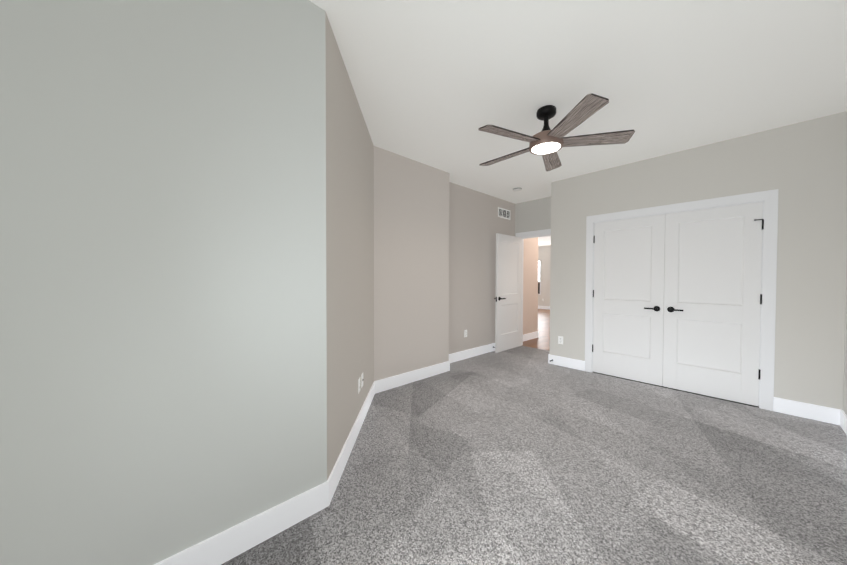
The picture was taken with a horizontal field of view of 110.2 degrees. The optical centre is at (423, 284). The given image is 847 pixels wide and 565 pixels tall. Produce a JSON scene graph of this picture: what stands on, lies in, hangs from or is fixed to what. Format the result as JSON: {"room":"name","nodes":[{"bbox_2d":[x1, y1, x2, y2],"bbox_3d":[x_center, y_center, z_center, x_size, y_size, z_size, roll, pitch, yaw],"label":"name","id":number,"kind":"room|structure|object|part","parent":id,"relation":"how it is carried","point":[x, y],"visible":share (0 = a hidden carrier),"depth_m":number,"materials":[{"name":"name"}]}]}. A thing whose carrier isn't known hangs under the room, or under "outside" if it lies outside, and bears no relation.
{"room":"empty bedroom","nodes":[
{"label":"empty bedroom","id":0,"kind":"room"},
{"bbox_2d":[0,0,326,564],"bbox_3d":[-1.450,-0.130,1.688,1.276,2.743,1.300,-1,1,-43],"label":"wall","id":1,"kind":"structure","parent":0,"point":[163,362],"depth_m":1.17,"materials":[{"name":"grey paint"}]},
{"bbox_2d":[154,475,333,564],"bbox_3d":[-0.961,1.181,1.271,1.162,0.137,0.014,-1,1,-43],"label":"baseboard","id":2,"kind":"structure","parent":1,"relation":"attached to","point":[230,543],"depth_m":1.41,"materials":[{"name":"white paint"}]},
{"bbox_2d":[325,11,373,479],"bbox_3d":[-0.669,-0.144,2.591,1.096,2.743,1.570,-1,1,-43],"label":"wall","id":3,"kind":"structure","parent":0,"point":[350,245],"depth_m":2.08,"materials":[{"name":"grey paint"}]},
{"bbox_2d":[328,379,394,492],"bbox_3d":[-0.543,1.161,2.477,1.103,0.137,1.170,-1,1,-43],"label":"baseboard","id":4,"kind":"structure","parent":3,"relation":"attached to","point":[377,386],"depth_m":2.29,"materials":[{"name":"white paint"}]},
{"bbox_2d":[374,146,448,380],"bbox_3d":[-0.222,-0.165,3.822,1.230,2.743,0.366,-1,1,-43],"label":"wall","id":5,"kind":"structure","parent":0,"point":[411,264],"depth_m":3.62,"materials":[{"name":"grey paint"}]},
{"bbox_2d":[382,359,453,386],"bbox_3d":[-0.092,1.141,3.710,1.243,0.137,0.014,-1,1,-43],"label":"baseboard","id":6,"kind":"structure","parent":5,"relation":"attached to","point":[412,376],"depth_m":3.73,"materials":[{"name":"white paint"}]},
{"bbox_2d":[449,182,514,353],"bbox_3d":[0.983,-0.184,5.100,2.275,2.743,0.120,-1,1,-43],"label":"wall","id":7,"kind":"structure","parent":0,"point":[476,223],"depth_m":4.86,"materials":[{"name":"grey paint"}]},
{"bbox_2d":[449,343,494,361],"bbox_3d":[0.981,1.120,5.032,2.155,0.137,0.014,-1,1,-43],"label":"baseboard","id":8,"kind":"structure","parent":7,"relation":"attached to","point":[469,353],"depth_m":4.86,"materials":[{"name":"white paint"}]},
{"bbox_2d":[498,207,509,219],"bbox_3d":[1.495,-1.312,5.462,0.405,0.175,0.009,-1,1,-43],"label":"air vent","id":9,"kind":"object","parent":7,"relation":"in","point":[504,213],"visible":1,"depth_m":5.46,"materials":[{"name":"white plastic"}]},
{"bbox_2d":[523,237,538,334],"bbox_3d":[1.754,-0.210,6.648,0.958,2.743,1.247,-1,1,-43],"label":"wall","id":10,"kind":"structure","parent":0,"point":[530,293],"depth_m":6.29,"materials":[{"name":"beige paint"}]},
{"bbox_2d":[523,331,537,340],"bbox_3d":[2.168,1.102,6.198,0.930,0.137,0.013,-1,1,-43],"label":"baseboard","id":11,"kind":"structure","parent":10,"relation":"attached to","point":[530,336],"depth_m":6.29,"materials":[{"name":"white paint"}]},
{"bbox_2d":[515,197,550,235],"bbox_3d":[2.166,-0.187,5.406,0.120,2.743,1.033,-1,1,-43],"label":"wall","id":12,"kind":"structure","parent":0,"point":[533,215],"depth_m":5.45,"materials":[{"name":"grey paint"}]},
{"bbox_2d":[494,233,521,352],"bbox_3d":[1.557,0.144,5.369,0.823,2.060,0.150,-1,1,-43],"label":"entry door","id":13,"kind":"structure","parent":12,"relation":"in","point":[508,292],"depth_m":5.33,"materials":[{"name":"white paint"}]},
{"bbox_2d":[515,229,550,237],"bbox_3d":[2.120,0.100,5.358,0.018,2.170,1.006,-1,1,-43],"label":"door frame","id":14,"kind":"structure","parent":12,"relation":"attached to","point":[535,233],"depth_m":5.42,"materials":[{"name":"white paint"}]},
{"bbox_2d":[521,234,550,345],"bbox_3d":[2.171,0.139,5.405,0.120,2.092,0.860,-1,1,-43],"label":"trim","id":15,"kind":"structure","parent":12,"relation":"attached to","point":[523,238],"depth_m":5.70,"materials":[{"name":"white paint"}]},
{"bbox_2d":[221,346,846,564],"bbox_3d":[0.903,1.282,2.506,5.817,0.100,3.868,-1,1,-43],"label":"floor carpet","id":16,"kind":"object","parent":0,"point":[522,455],"visible":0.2,"depth_m":1.88,"materials":[{"name":"grey carpet"}]},
{"bbox_2d":[522,309,549,350],"bbox_3d":[3.765,1.171,9.283,7.578,0.100,7.200,-1,1,-43],"label":"floor","id":17,"kind":"structure","parent":0,"point":[542,341],"depth_m":6.88,"materials":[{"name":"brown wood"}]},
{"bbox_2d":[538,245,550,305],"bbox_3d":[6.389,-0.287,11.673,0.150,2.743,7.200,-1,1,-43],"label":"wall","id":18,"kind":"structure","parent":0,"point":[544,254],"depth_m":12.78,"materials":[{"name":"grey paint"}]},
{"bbox_2d":[538,259,540,294],"bbox_3d":[4.882,-0.326,13.249,0.130,1.560,0.840,-1,1,-43],"label":"window","id":19,"kind":"structure","parent":18,"relation":"in","point":[539,270],"depth_m":13.04,"materials":[{"name":"white glass"}]},
{"bbox_3d":[4.923,-0.327,13.286,0.020,1.460,0.740,-1,1,-43],"label":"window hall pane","id":20,"kind":"part","parent":19,"relation":"part of","materials":[{"name":"white glass"}]},
{"bbox_2d":[538,306,549,309],"bbox_3d":[6.326,1.017,11.641,0.013,0.137,7.000,-1,1,-43],"label":"baseboard","id":21,"kind":"structure","parent":18,"relation":"attached to","point":[539,307],"depth_m":12.81,"materials":[{"name":"white paint"}]},
{"bbox_2d":[309,0,846,245],"bbox_3d":[2.100,-1.632,6.756,13.395,0.100,8.579,-1,1,-43],"label":"ceiling","id":22,"kind":"structure","parent":0,"point":[437,84],"depth_m":2.11,"materials":[{"name":"white paint"}]},
{"bbox_2d":[513,187,521,191],"bbox_3d":[1.511,-1.530,4.759,0.134,0.037,0.134,-1,1,-43],"label":"smoke detector","id":23,"kind":"object","parent":22,"relation":"attached to","point":[516,189],"visible":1,"depth_m":4.71,"materials":[{"name":"white plastic"}]},
{"bbox_2d":[479,93,634,170],"bbox_3d":[1.082,-1.293,2.519,1.282,0.466,1.242,13,-1,-7],"label":"fan","id":24,"kind":"object","parent":22,"relation":"attached to","point":[587,106],"depth_m":2.45,"materials":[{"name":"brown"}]},
{"bbox_3d":[0.819,-1.227,2.820,0.156,0.013,0.611,-18,13,-41],"label":"fan blade","id":25,"kind":"part","parent":24,"relation":"part of","materials":[{"name":"brown wood"}]},
{"bbox_3d":[0.738,-1.220,2.410,0.611,0.013,0.156,0,14,-25],"label":"fan blade","id":26,"kind":"part","parent":24,"relation":"part of","materials":[{"name":"brown wood"}]},
{"bbox_3d":[1.061,-1.240,2.558,0.274,0.132,0.274,-1,1,-43],"label":"fan motor housing","id":27,"kind":"part","parent":24,"relation":"part of","materials":[{"name":"brown wood"}]},
{"bbox_3d":[1.061,-1.407,2.555,0.158,0.209,0.158,-1,1,-43],"label":"fan canopy","id":28,"kind":"part","parent":24,"relation":"part of","materials":[{"name":"black metal"}]},
{"bbox_3d":[1.060,-1.175,2.559,0.232,0.009,0.232,-1,1,-43],"label":"fan light lens","id":29,"kind":"part","parent":24,"relation":"part of","materials":[{"name":"white glass"}]},
{"bbox_3d":[1.234,-1.227,2.869,0.156,0.013,0.611,-14,-6,29],"label":"fan blade","id":30,"kind":"part","parent":24,"relation":"part of","materials":[{"name":"brown wood"}]},
{"bbox_3d":[1.409,-1.220,2.489,0.611,0.013,0.156,0,-12,11],"label":"fan blade","id":31,"kind":"part","parent":24,"relation":"part of","materials":[{"name":"brown wood"}]},
{"bbox_2d":[550,111,846,409],"bbox_3d":[2.848,-0.153,3.567,0.120,2.743,2.595,-1,1,-43],"label":"wall","id":32,"kind":"structure","parent":0,"point":[801,167],"depth_m":2.83,"materials":[{"name":"grey paint"}]},
{"bbox_2d":[558,336,562,343],"bbox_3d":[2.030,0.822,4.375,0.008,0.116,0.072,-1,1,-43],"label":"outlet","id":33,"kind":"object","parent":32,"relation":"attached to","point":[560,339],"visible":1,"depth_m":4.37,"materials":[{"name":"white plastic"}]},
{"bbox_2d":[550,355,584,370],"bbox_3d":[2.093,1.135,4.307,0.014,0.137,0.493,-1,1,-43],"label":"baseboard","id":34,"kind":"structure","parent":32,"relation":"attached to","point":[557,360],"depth_m":4.29,"materials":[{"name":"white paint"}]},
{"bbox_2d":[592,214,665,385],"bbox_3d":[2.575,0.184,3.768,0.092,2.040,0.762,-1,1,-43],"label":"closet door","id":35,"kind":"structure","parent":32,"relation":"in","point":[628,296],"depth_m":3.75,"materials":[{"name":"white paint"}]},
{"bbox_2d":[593,372,758,407],"bbox_3d":[2.857,1.214,3.527,0.048,0.010,1.516,-1,1,-43],"label":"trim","id":36,"kind":"structure","parent":32,"relation":"attached to","point":[680,390],"depth_m":3.37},
{"bbox_2d":[585,189,778,410],"bbox_3d":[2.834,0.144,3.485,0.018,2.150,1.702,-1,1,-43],"label":"trim","id":37,"kind":"structure","parent":32,"relation":"attached to","point":[769,198],"depth_m":2.92,"materials":[{"name":"white paint"}]},
{"bbox_2d":[663,202,763,405],"bbox_3d":[3.094,0.195,3.206,0.092,2.040,0.762,-1,1,-43],"label":"closet door","id":38,"kind":"structure","parent":32,"relation":"in","point":[712,297],"depth_m":3.19,"materials":[{"name":"white paint"}]},
{"bbox_2d":[773,397,837,424],"bbox_3d":[3.531,1.166,2.748,0.014,0.137,0.367,-1,1,-43],"label":"baseboard","id":39,"kind":"structure","parent":32,"relation":"attached to","point":[805,410],"depth_m":2.73,"materials":[{"name":"white paint"}]},
{"bbox_2d":[843,267,846,414],"bbox_3d":[2.200,-0.112,1.125,5.882,2.743,0.120,-1,1,-43],"label":"wall","id":40,"kind":"structure","parent":0,"point":[845,381],"depth_m":2.55,"materials":[{"name":"grey paint"}]},
{"bbox_2d":[838,409,846,434],"bbox_3d":[1.877,1.193,0.944,4.892,0.137,0.014,-1,1,-43],"label":"baseboard","id":41,"kind":"structure","parent":40,"relation":"attached to","point":[842,417],"depth_m":2.53,"materials":[{"name":"white paint"}]}
]}

